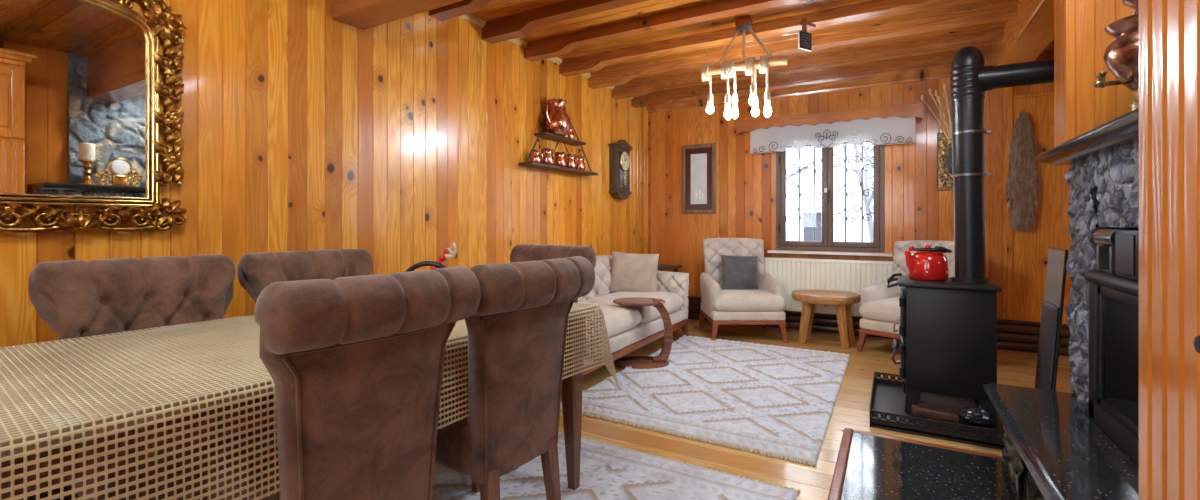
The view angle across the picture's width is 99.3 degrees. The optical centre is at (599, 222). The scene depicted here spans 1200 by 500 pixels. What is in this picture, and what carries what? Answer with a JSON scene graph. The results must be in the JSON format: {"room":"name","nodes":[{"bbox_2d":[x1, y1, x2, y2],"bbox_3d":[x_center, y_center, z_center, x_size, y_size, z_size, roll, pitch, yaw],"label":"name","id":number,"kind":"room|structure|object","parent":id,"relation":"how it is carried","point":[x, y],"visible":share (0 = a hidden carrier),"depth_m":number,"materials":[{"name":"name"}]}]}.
{"room":"traditional dwelling","nodes":[
{"label":"traditional dwelling","id":0,"kind":"room"},
{"bbox_2d":[0,0,647,349],"bbox_3d":[-1.480,-0.165,2.576,0.050,2.530,8.200,0,0,30],"label":"wall","id":1,"kind":"structure","parent":0,"point":[400,141],"depth_m":2.81,"materials":[{"name":"brown wood"}]},
{"bbox_2d":[0,0,187,232],"bbox_3d":[-1.851,-0.486,1.815,0.070,1.037,0.632,0,0,32],"label":"wall mirror","id":2,"kind":"object","parent":1,"relation":"attached to","point":[81,91],"visible":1,"depth_m":1.84,"materials":[{"name":"gold glass"}]},
{"bbox_2d":[19,425,272,499],"bbox_3d":[-1.441,0.969,2.554,0.040,0.262,8.200,0,0,30],"label":"baseboard","id":3,"kind":"structure","parent":1,"relation":"attached to","point":[68,487],"depth_m":1.77,"materials":[{"name":"brown wood"}]},
{"bbox_2d":[331,0,462,29],"bbox_3d":[0.309,-1.253,1.786,3.840,0.374,0.193,0,0,30],"label":"ceiling beam","id":4,"kind":"structure","parent":1,"relation":"attached to","point":[361,14],"depth_m":2.58,"materials":[{"name":"brown wood"}]},
{"bbox_2d":[458,14,632,98],"bbox_3d":[-0.373,-1.411,4.426,0.034,0.038,3.710,0,0,30],"label":"trim","id":5,"kind":"structure","parent":1,"relation":"attached to","point":[470,18],"depth_m":3.93,"materials":[{"name":"brown wood"}]},
{"bbox_2d":[519,105,597,175],"bbox_3d":[-0.327,-0.736,4.405,0.135,0.571,1.020,0,0,30],"label":"wall shelf","id":6,"kind":"object","parent":1,"relation":"attached to","point":[546,135],"visible":0.86,"depth_m":4.30,"materials":[{"name":"brown wood"}]},
{"bbox_2d":[530,150,542,162],"bbox_3d":[-0.513,-0.526,4.082,0.088,0.104,0.103,0,0,14],"label":"copper mug","id":7,"kind":"object","parent":6,"relation":"on","point":[535,156],"visible":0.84,"depth_m":4.04,"materials":[{"name":"brown metal"}]},
{"bbox_2d":[541,148,553,164],"bbox_3d":[-0.426,-0.542,4.218,0.135,0.136,0.115,0,0,-24],"label":"copper mug","id":8,"kind":"object","parent":6,"relation":"on","point":[548,155],"visible":0.88,"depth_m":4.17,"materials":[{"name":"brown metal"}]},
{"bbox_2d":[544,98,570,135],"bbox_3d":[-0.360,-0.885,4.257,0.237,0.302,0.224,0,0,-19],"label":"jug","id":9,"kind":"object","parent":6,"relation":"on","point":[557,121],"visible":0.93,"depth_m":4.18,"materials":[{"name":"brown metal"}]},
{"bbox_2d":[554,152,566,166],"bbox_3d":[-0.334,-0.539,4.385,0.129,0.130,0.110,0,0,-44],"label":"copper mug","id":10,"kind":"object","parent":6,"relation":"on","point":[560,160],"visible":0.88,"depth_m":4.34,"materials":[{"name":"brown metal"}]},
{"bbox_2d":[565,154,578,168],"bbox_3d":[-0.259,-0.539,4.527,0.110,0.130,0.129,0,0,14],"label":"copper mug","id":11,"kind":"object","parent":6,"relation":"on","point":[570,158],"visible":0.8,"depth_m":4.48,"materials":[{"name":"brown metal"}]},
{"bbox_2d":[568,128,575,138],"bbox_3d":[-0.265,-0.784,4.516,0.086,0.101,0.100,0,0,14],"label":"copper mug","id":12,"kind":"object","parent":6,"relation":"on","point":[571,133],"visible":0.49,"depth_m":4.48,"materials":[{"name":"brown metal"}]},
{"bbox_2d":[575,156,584,169],"bbox_3d":[-0.178,-0.539,4.651,0.129,0.130,0.110,0,0,-24],"label":"copper mug","id":13,"kind":"object","parent":6,"relation":"on","point":[581,165],"visible":0.68,"depth_m":4.61,"materials":[{"name":"brown metal"}]},
{"bbox_2d":[608,140,632,199],"bbox_3d":[0.219,-0.562,5.377,0.115,0.625,0.340,0,0,30],"label":"wall clock","id":14,"kind":"object","parent":1,"relation":"attached to","point":[619,151],"visible":1,"depth_m":5.28,"materials":[{"name":"brown wood"}]},
{"bbox_2d":[178,319,1073,499],"bbox_3d":[0.229,1.109,1.597,3.990,0.082,8.300,0,0,30],"label":"floor","id":15,"kind":"structure","parent":0,"point":[1014,368],"depth_m":2.46,"materials":[{"name":"brown wood"}]},
{"bbox_2d":[432,431,799,499],"bbox_3d":[-0.508,1.083,1.456,1.679,0.032,2.422,0,0,30],"label":"area rug","id":16,"kind":"object","parent":15,"relation":"on","point":[608,471],"visible":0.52,"depth_m":2.13,"materials":[{"name":"beige fabric"}]},
{"bbox_2d":[28,254,271,499],"bbox_3d":[-1.400,0.605,1.631,0.612,0.971,0.524,0,0,35],"label":"dining chair","id":17,"kind":"object","parent":16,"relation":"on","point":[76,299],"visible":0.48,"depth_m":1.65,"materials":[{"name":"brown fabric"}]},
{"bbox_2d":[0,304,594,499],"bbox_3d":[-0.947,0.719,1.613,0.910,0.740,1.930,0,0,35],"label":"dining table","id":18,"kind":"object","parent":16,"relation":"on","point":[571,392],"visible":0.25,"depth_m":1.14,"materials":[{"name":"brown wood"}]},
{"bbox_2d":[0,302,620,499],"bbox_3d":[-0.947,0.543,1.613,1.064,0.398,2.084,0,0,35],"label":"tablecloth","id":19,"kind":"object","parent":18,"relation":"on","point":[24,444],"visible":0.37,"depth_m":1.06,"materials":[{"name":"beige fabric"}]},
{"bbox_2d":[405,241,456,271],"bbox_3d":[-0.683,0.208,2.027,0.206,0.268,0.206,0,0,45],"label":"fruit basket","id":20,"kind":"object","parent":19,"relation":"on","point":[448,253],"visible":0.24,"depth_m":2.03,"materials":[{"name":"black metal"}]},
{"bbox_2d":[237,248,372,428],"bbox_3d":[-1.083,0.605,2.084,0.612,0.971,0.524,0,0,35],"label":"dining chair","id":21,"kind":"object","parent":16,"relation":"on","point":[255,271],"visible":0.27,"depth_m":2.12,"materials":[{"name":"brown fabric"}]},
{"bbox_2d":[207,266,480,499],"bbox_3d":[-0.687,0.605,1.347,0.612,0.971,0.524,0,0,35],"label":"dining chair","id":22,"kind":"object","parent":16,"relation":"on","point":[355,364],"visible":1,"depth_m":1.17,"materials":[{"name":"brown fabric"}]},
{"bbox_2d":[435,256,594,499],"bbox_3d":[-0.379,0.605,1.776,0.612,0.971,0.524,0,0,35],"label":"dining chair","id":23,"kind":"object","parent":16,"relation":"on","point":[517,331],"visible":0.96,"depth_m":1.59,"materials":[{"name":"brown fabric"}]},
{"bbox_2d":[455,244,595,469],"bbox_3d":[-0.372,0.605,2.582,0.524,0.971,0.612,0,0,34],"label":"dining chair","id":24,"kind":"object","parent":16,"relation":"on","point":[520,252],"visible":0.15,"depth_m":2.73,"materials":[{"name":"brown fabric"}]},
{"bbox_2d":[578,255,688,375],"bbox_3d":[-0.015,0.708,4.180,0.818,0.792,2.214,0,0,30],"label":"sofa","id":25,"kind":"object","parent":15,"relation":"on","point":[629,328],"visible":0.27,"depth_m":4.26,"materials":[{"name":"beige fabric"}]},
{"bbox_2d":[578,302,641,346],"bbox_3d":[-0.151,0.729,3.734,0.600,0.182,0.904,0,0,30],"label":"seat cushion","id":26,"kind":"object","parent":25,"relation":"on","point":[621,322],"depth_m":3.72,"materials":[{"name":"beige fabric"}]},
{"bbox_2d":[609,251,658,292],"bbox_3d":[0.321,0.475,4.806,0.463,0.411,0.188,0,0,11],"label":"throw pillow","id":27,"kind":"object","parent":25,"relation":"on","point":[631,272],"visible":0.91,"depth_m":4.75,"materials":[{"name":"beige fabric"}]},
{"bbox_2d":[585,291,682,323],"bbox_3d":[0.301,0.729,4.524,0.600,0.182,0.904,0,0,30],"label":"seat cushion","id":28,"kind":"object","parent":25,"relation":"on","point":[673,303],"depth_m":4.45,"materials":[{"name":"beige fabric"}]},
{"bbox_2d":[657,264,681,271],"bbox_3d":[0.654,0.787,5.710,0.400,0.625,0.400,0,0,30],"label":"table","id":29,"kind":"object","parent":15,"relation":"on","point":[660,267],"visible":0.22,"depth_m":5.64,"materials":[{"name":"brown wood"}]},
{"bbox_2d":[560,335,849,466],"bbox_3d":[0.901,1.083,3.621,1.442,0.032,2.243,0,0,30],"label":"area rug","id":30,"kind":"object","parent":15,"relation":"on","point":[777,401],"visible":0.96,"depth_m":3.21,"materials":[{"name":"beige fabric"}]},
{"bbox_2d":[613,297,672,368],"bbox_3d":[0.329,0.847,3.964,0.463,0.519,0.330,0,0,0],"label":"side table","id":31,"kind":"object","parent":30,"relation":"on","point":[637,362],"visible":0.99,"depth_m":3.93,"materials":[{"name":"brown wood"}]},
{"bbox_2d":[698,238,786,342],"bbox_3d":[1.373,0.630,5.025,0.711,0.950,0.734,0,0,0],"label":"armchair","id":32,"kind":"object","parent":15,"relation":"on","point":[764,306],"visible":0.84,"depth_m":4.73,"materials":[{"name":"beige fabric"}]},
{"bbox_2d":[721,255,758,289],"bbox_3d":[1.382,0.500,5.042,0.379,0.372,0.165,0,0,2],"label":"throw pillow","id":33,"kind":"object","parent":32,"relation":"on","point":[738,272],"visible":0.91,"depth_m":4.99,"materials":[{"name":"grey fabric"}]},
{"bbox_2d":[714,288,785,311],"bbox_3d":[1.373,0.739,4.948,0.650,0.177,0.580,0,0,0],"label":"seat cushion","id":34,"kind":"object","parent":32,"relation":"on","point":[763,299],"depth_m":4.67,"materials":[{"name":"beige fabric"}]},
{"bbox_2d":[792,290,860,348],"bbox_3d":[2.082,0.874,4.703,0.587,0.459,0.511,0,0,20],"label":"coffee table","id":35,"kind":"object","parent":15,"relation":"on","point":[842,300],"visible":0.99,"depth_m":4.62,"materials":[{"name":"brown wood"}]},
{"bbox_2d":[858,240,954,351],"bbox_3d":[2.686,0.630,4.280,0.734,0.950,0.712,0,0,-35],"label":"armchair","id":36,"kind":"object","parent":15,"relation":"on","point":[879,309],"visible":0.29,"depth_m":4.32,"materials":[{"name":"beige fabric"}]},
{"bbox_2d":[859,297,899,323],"bbox_3d":[2.623,0.739,4.236,0.580,0.177,0.650,0,0,-35],"label":"seat cushion","id":37,"kind":"object","parent":36,"relation":"on","point":[874,310],"depth_m":4.23,"materials":[{"name":"beige fabric"}]},
{"bbox_2d":[869,372,1004,449],"bbox_3d":[1.937,1.053,2.947,0.647,0.093,0.822,0,0,30],"label":"tray","id":38,"kind":"object","parent":15,"relation":"on","point":[887,402],"visible":0.7,"depth_m":2.72,"materials":[{"name":"black paint"}]},
{"bbox_2d":[911,403,958,423],"bbox_3d":[1.848,1.046,2.814,0.220,0.050,0.100,0,0,36],"label":"plank","id":39,"kind":"object","parent":38,"relation":"on","point":[920,410],"visible":0.9,"depth_m":2.78,"materials":[{"name":"brown wood"}]},
{"bbox_2d":[887,273,1001,425],"bbox_3d":[1.986,0.683,2.994,0.523,0.790,0.490,0,0,30],"label":"wood stove","id":40,"kind":"object","parent":38,"relation":"on","point":[948,328],"visible":0.94,"depth_m":2.79,"materials":[{"name":"black paint"}]},
{"bbox_2d":[905,244,951,280],"bbox_3d":[1.963,0.232,3.045,0.217,0.209,0.208,0,0,45],"label":"cooking pot","id":41,"kind":"object","parent":40,"relation":"on","point":[927,263],"visible":1,"depth_m":2.98,"materials":[{"name":"red metal"}]},
{"bbox_2d":[950,46,1053,283],"bbox_3d":[2.459,-0.334,2.694,1.010,1.341,0.170,0,0,30],"label":"pipe","id":42,"kind":"object","parent":40,"relation":"attached to","point":[970,79],"visible":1,"depth_m":2.84,"materials":[{"name":"black metal"}]},
{"bbox_2d":[959,406,993,425],"bbox_3d":[1.994,1.024,2.707,0.155,0.095,0.110,0,0,30],"label":"plastic bag","id":43,"kind":"object","parent":38,"relation":"on","point":[977,416],"visible":0.99,"depth_m":2.68,"materials":[{"name":"black plastic"}]},
{"bbox_2d":[1035,247,1068,390],"bbox_3d":[2.172,0.611,2.467,0.080,0.978,0.280,0,0,30],"label":"panel","id":44,"kind":"object","parent":15,"relation":"on","point":[1052,307],"visible":0.75,"depth_m":2.42,"materials":[{"name":"grey plastic"}]},
{"bbox_2d":[983,108,1138,499],"bbox_3d":[1.795,-0.165,1.456,0.932,2.530,1.810,0,0,30],"label":"fireplace","id":45,"kind":"object","parent":15,"relation":"on","point":[1083,444],"visible":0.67,"depth_m":1.82,"materials":[{"name":"black stone"}]},
{"bbox_2d":[1035,108,1138,165],"bbox_3d":[1.753,-0.287,1.491,0.410,0.050,1.790,0,0,30],"label":"mantel shelf","id":46,"kind":"object","parent":45,"relation":"attached to","point":[1121,133],"depth_m":1.77,"materials":[{"name":"black stone"}]},
{"bbox_2d":[1054,0,1134,146],"bbox_3d":[2.302,-0.871,2.070,0.662,1.118,0.180,0,0,30],"label":"chimney breast","id":47,"kind":"object","parent":45,"relation":"on","point":[1081,40],"depth_m":2.13,"materials":[{"name":"brown wood"}]},
{"bbox_2d":[1088,228,1126,273],"bbox_3d":[1.843,0.099,1.840,0.068,0.159,0.225,0,0,30],"label":"metal cylinder","id":48,"kind":"object","parent":45,"relation":"on","point":[1104,238],"visible":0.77,"depth_m":1.87,"materials":[{"name":"silver metal"}]},
{"bbox_2d":[1093,0,1138,111],"bbox_3d":[1.928,-0.612,1.777,0.304,0.600,0.250,0,0,-31],"label":"samovar","id":49,"kind":"object","parent":45,"relation":"on","point":[1121,56],"visible":0.35,"depth_m":1.78,"materials":[{"name":"gold metal"}]},
{"bbox_2d":[1093,71,1132,87],"bbox_3d":[1.810,-0.503,1.797,0.133,0.052,0.046,0,0,0],"label":"tap","id":50,"kind":"object","parent":49,"relation":"on","point":[1126,77],"depth_m":1.79,"materials":[{"name":"gold metal"}]},
{"bbox_2d":[1115,230,1138,280],"bbox_3d":[1.749,0.101,1.620,0.124,0.155,0.180,0,0,30],"label":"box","id":51,"kind":"object","parent":45,"relation":"on","point":[1126,241],"visible":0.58,"depth_m":1.62,"materials":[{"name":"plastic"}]},
{"bbox_2d":[1139,0,1199,499],"bbox_3d":[0.854,-0.052,0.243,0.670,2.305,1.070,0,0,30],"label":"wall","id":52,"kind":"structure","parent":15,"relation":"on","point":[1169,30],"depth_m":0.71,"materials":[{"name":"wood"}]},
{"bbox_2d":[469,0,1053,92],"bbox_3d":[0.207,-1.455,1.610,3.960,0.050,8.320,0,0,30],"label":"ceiling","id":53,"kind":"structure","parent":0,"point":[495,9],"depth_m":3.71,"materials":[{"name":"brown wood"}]},
{"bbox_2d":[429,0,490,20],"bbox_3d":[0.352,-1.375,2.461,3.245,0.130,0.100,0,0,30],"label":"ceiling beam","id":54,"kind":"structure","parent":53,"relation":"attached to","point":[463,7],"depth_m":3.14,"materials":[{"name":"brown wood"}]},
{"bbox_2d":[482,0,647,43],"bbox_3d":[0.590,-1.375,2.877,3.245,0.130,0.100,0,0,30],"label":"ceiling beam","id":55,"kind":"structure","parent":53,"relation":"attached to","point":[521,24],"depth_m":3.41,"materials":[{"name":"brown wood"}]},
{"bbox_2d":[524,0,805,61],"bbox_3d":[0.829,-1.375,3.294,3.245,0.130,0.100,0,0,30],"label":"ceiling beam","id":56,"kind":"structure","parent":53,"relation":"attached to","point":[561,45],"depth_m":3.55,"materials":[{"name":"brown wood"}]},
{"bbox_2d":[701,15,786,119],"bbox_3d":[1.005,-1.077,3.575,0.587,0.708,0.115,0,0,28],"label":"pendant lamp","id":57,"kind":"object","parent":53,"relation":"hanging from","point":[727,69],"visible":1,"depth_m":3.56,"materials":[{"name":"beige wood"}]},
{"bbox_2d":[707,93,712,102],"bbox_3d":[0.801,-0.905,3.703,0.042,0.070,0.042,0,0,28],"label":"socket","id":58,"kind":"object","parent":57,"relation":"attached to","point":[710,96],"depth_m":3.69,"materials":[{"name":"metal"}]},
{"bbox_2d":[725,94,730,104],"bbox_3d":[0.901,-0.870,3.594,0.042,0.070,0.042,0,0,28],"label":"socket","id":59,"kind":"object","parent":57,"relation":"attached to","point":[727,98],"depth_m":3.58,"materials":[{"name":"metal"}]},
{"bbox_2d":[732,93,737,103],"bbox_3d":[0.960,-0.885,3.630,0.042,0.070,0.042,0,0,28],"label":"socket","id":60,"kind":"object","parent":57,"relation":"attached to","point":[734,97],"depth_m":3.62,"materials":[{"name":"metal"}]},
{"bbox_2d":[750,84,755,94],"bbox_3d":[1.056,-0.920,3.523,0.042,0.070,0.042,0,0,28],"label":"socket","id":61,"kind":"object","parent":57,"relation":"attached to","point":[752,88],"depth_m":3.51,"materials":[{"name":"metal"}]},
{"bbox_2d":[764,91,770,101],"bbox_3d":[1.145,-0.865,3.488,0.042,0.070,0.042,0,0,28],"label":"socket","id":62,"kind":"object","parent":57,"relation":"attached to","point":[767,96],"depth_m":3.47,"materials":[{"name":"metal"}]},
{"bbox_2d":[559,0,967,76],"bbox_3d":[1.072,-1.375,3.719,3.245,0.130,0.100,0,0,30],"label":"ceiling beam","id":63,"kind":"structure","parent":53,"relation":"attached to","point":[594,62],"depth_m":3.67,"materials":[{"name":"brown wood"}]},
{"bbox_2d":[798,18,815,51],"bbox_3d":[1.367,-1.250,3.391,0.162,0.210,0.040,0,0,-30],"label":"spotlight","id":64,"kind":"object","parent":63,"relation":"hanging from","point":[804,38],"visible":1,"depth_m":3.37,"materials":[{"name":"black metal"}]},
{"bbox_2d":[588,2,1017,88],"bbox_3d":[1.316,-1.375,4.144,3.245,0.130,0.100,0,0,30],"label":"ceiling beam","id":65,"kind":"structure","parent":53,"relation":"attached to","point":[1007,11],"depth_m":3.86,"materials":[{"name":"brown wood"}]},
{"bbox_2d":[612,27,1003,98],"bbox_3d":[1.554,-1.375,4.561,3.245,0.130,0.100,0,0,30],"label":"ceiling beam","id":66,"kind":"structure","parent":53,"relation":"attached to","point":[642,88],"depth_m":4.24,"materials":[{"name":"brown wood"}]},
{"bbox_2d":[631,46,992,107],"bbox_3d":[1.783,-1.375,4.960,3.245,0.130,0.100,0,0,30],"label":"ceiling beam","id":67,"kind":"structure","parent":53,"relation":"attached to","point":[655,98],"depth_m":4.79,"materials":[{"name":"brown wood"}]},
{"bbox_2d":[648,52,1068,334],"bbox_3d":[2.257,-0.165,5.189,3.960,2.530,0.050,0,0,30],"label":"wall","id":68,"kind":"structure","parent":0,"point":[915,210],"depth_m":5.33,"materials":[{"name":"brown wood"}]},
{"bbox_2d":[682,143,715,213],"bbox_3d":[1.122,-0.500,5.792,0.400,0.790,0.030,0,0,30],"label":"framed picture","id":69,"kind":"object","parent":68,"relation":"attached to","point":[698,160],"visible":1,"depth_m":5.79,"materials":[{"name":"brown wood"}]},
{"bbox_2d":[691,153,706,203],"bbox_3d":[1.121,-0.500,5.792,0.190,0.570,0.004,0,0,30],"label":"print","id":70,"kind":"object","parent":69,"relation":"attached to","point":[698,160],"depth_m":5.79,"materials":[{"name":"grey paper"}]},
{"bbox_2d":[646,59,985,112],"bbox_3d":[1.964,-1.375,5.276,3.245,0.110,0.090,0,0,30],"label":"trim","id":71,"kind":"structure","parent":68,"relation":"attached to","point":[937,71],"depth_m":5.10,"materials":[{"name":"brown wood"}]},
{"bbox_2d":[764,257,893,316],"bbox_3d":[2.269,0.627,5.069,1.308,0.535,0.145,0,0,30],"label":"radiator","id":72,"kind":"object","parent":68,"relation":"attached to","point":[853,276],"visible":0.41,"depth_m":5.03,"materials":[{"name":"beige metal"}]},
{"bbox_2d":[764,257,893,264],"bbox_3d":[2.253,0.375,5.041,1.308,0.030,0.081,0,0,30],"label":"grille","id":73,"kind":"object","parent":72,"relation":"attached to","point":[768,260],"depth_m":5.04,"materials":[{"name":"beige metal"}]},
{"bbox_2d":[736,102,922,134],"bbox_3d":[2.221,-1.012,5.080,1.685,0.147,0.175,0,0,30],"label":"pelmet","id":74,"kind":"object","parent":68,"relation":"attached to","point":[914,109],"visible":1,"depth_m":4.96,"materials":[{"name":"brown wood"}]},
{"bbox_2d":[750,117,914,153],"bbox_3d":[2.240,-0.899,5.039,1.490,0.333,0.026,0,0,30],"label":"valance","id":75,"kind":"object","parent":74,"relation":"hanging from","point":[890,130],"visible":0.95,"depth_m":5.00,"materials":[{"name":"white fabric"}]},
{"bbox_2d":[768,141,892,256],"bbox_3d":[2.287,-0.282,5.129,1.140,1.195,0.145,0,0,30],"label":"window","id":76,"kind":"structure","parent":68,"relation":"in","point":[827,243],"depth_m":5.11,"materials":[{"name":"brown wood"}]},
{"bbox_2d":[786,147,821,240],"bbox_3d":[2.174,-0.305,5.439,0.350,0.984,0.016,0,0,30],"label":"window grille","id":77,"kind":"object","parent":76,"relation":"attached to","point":[814,193],"depth_m":5.43,"materials":[{"name":"grey metal"}]},
{"bbox_2d":[834,143,872,241],"bbox_3d":[2.584,-0.307,5.204,0.347,0.994,0.016,0,0,30],"label":"window grille","id":78,"kind":"object","parent":76,"relation":"attached to","point":[861,159],"depth_m":5.20,"materials":[{"name":"grey metal"}]},
{"bbox_2d":[688,296,1070,355],"bbox_3d":[2.252,0.969,5.140,3.800,0.262,0.040,0,0,30],"label":"baseboard","id":79,"kind":"structure","parent":68,"relation":"attached to","point":[1013,340],"depth_m":4.42,"materials":[{"name":"brown wood"}]},
{"bbox_2d":[937,132,953,190],"bbox_3d":[3.230,-0.560,4.584,0.335,0.530,0.031,0,0,30],"label":"vase","id":80,"kind":"object","parent":68,"relation":"attached to","point":[945,182],"visible":0.37,"depth_m":4.64,"materials":[{"name":"gold metal"}]},
{"bbox_2d":[921,83,951,138],"bbox_3d":[3.054,-1.005,4.609,0.256,0.495,0.098,0,0,23],"label":"stalks","id":81,"kind":"object","parent":80,"relation":"attached to","point":[948,125],"visible":0.98,"depth_m":4.60},
{"bbox_2d":[985,0,1053,65],"bbox_3d":[2.544,-1.320,2.807,0.215,0.240,3.800,0,0,30],"label":"ceiling beam","id":82,"kind":"structure","parent":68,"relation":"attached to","point":[1026,36],"depth_m":3.33,"materials":[{"name":"brown wood"}]},
{"bbox_2d":[1005,111,1040,233],"bbox_3d":[3.591,-0.426,4.329,0.252,1.048,0.069,0,0,30],"label":"fur pelt","id":83,"kind":"object","parent":68,"relation":"hanging from","point":[1022,187],"visible":1,"depth_m":4.32},
{"bbox_2d":[1007,87,1053,319],"bbox_3d":[3.717,-0.241,4.312,0.435,2.158,0.022,0,0,30],"label":"trim","id":84,"kind":"structure","parent":68,"relation":"attached to","point":[1010,96],"depth_m":4.40,"materials":[{"name":"brown wood"}]},
{"bbox_2d":[1013,95,1072,323],"bbox_3d":[3.737,-0.116,4.307,0.395,1.908,0.009,0,0,30],"label":"wall","id":85,"kind":"structure","parent":68,"relation":"attached to","point":[1051,229],"depth_m":4.31,"materials":[{"name":"brown wood"}]},
{"label":"outside","id":86,"kind":"structure","parent":0,"visible":0},
{"bbox_3d":[15.506,1.341,27.074,60.000,0.990,50.000,0,0,30],"label":"ground","id":87,"kind":"structure","parent":86,"visible":0},
{"bbox_2d":[802,212,821,240],"bbox_3d":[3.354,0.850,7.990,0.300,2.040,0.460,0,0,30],"label":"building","id":88,"kind":"structure","parent":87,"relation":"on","point":[808,223],"depth_m":7.82,"materials":[{"name":"grey paint"}]},
{"bbox_2d":[786,147,842,179],"bbox_3d":[3.798,-1.415,10.745,3.994,5.837,4.797,0,0,37],"label":"bare tree","id":89,"kind":"object","parent":87,"relation":"on","point":[807,167],"visible":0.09,"depth_m":11.04,"materials":[{"name":"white plant"}]},
{"bbox_2d":[842,142,872,241],"bbox_3d":[5.193,-1.120,8.992,3.008,5.245,4.163,0,0,-28],"label":"bare tree","id":90,"kind":"object","parent":87,"relation":"on","point":[867,200],"visible":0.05,"depth_m":8.83,"materials":[{"name":"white plant"}]},
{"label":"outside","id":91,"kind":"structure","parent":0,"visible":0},
{"bbox_2d":[786,143,872,241],"bbox_3d":[17.800,-6.478,31.080,90.000,18.259,18.868,0,0,30],"label":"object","id":92,"kind":"structure","parent":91,"point":[853,228],"depth_m":28.24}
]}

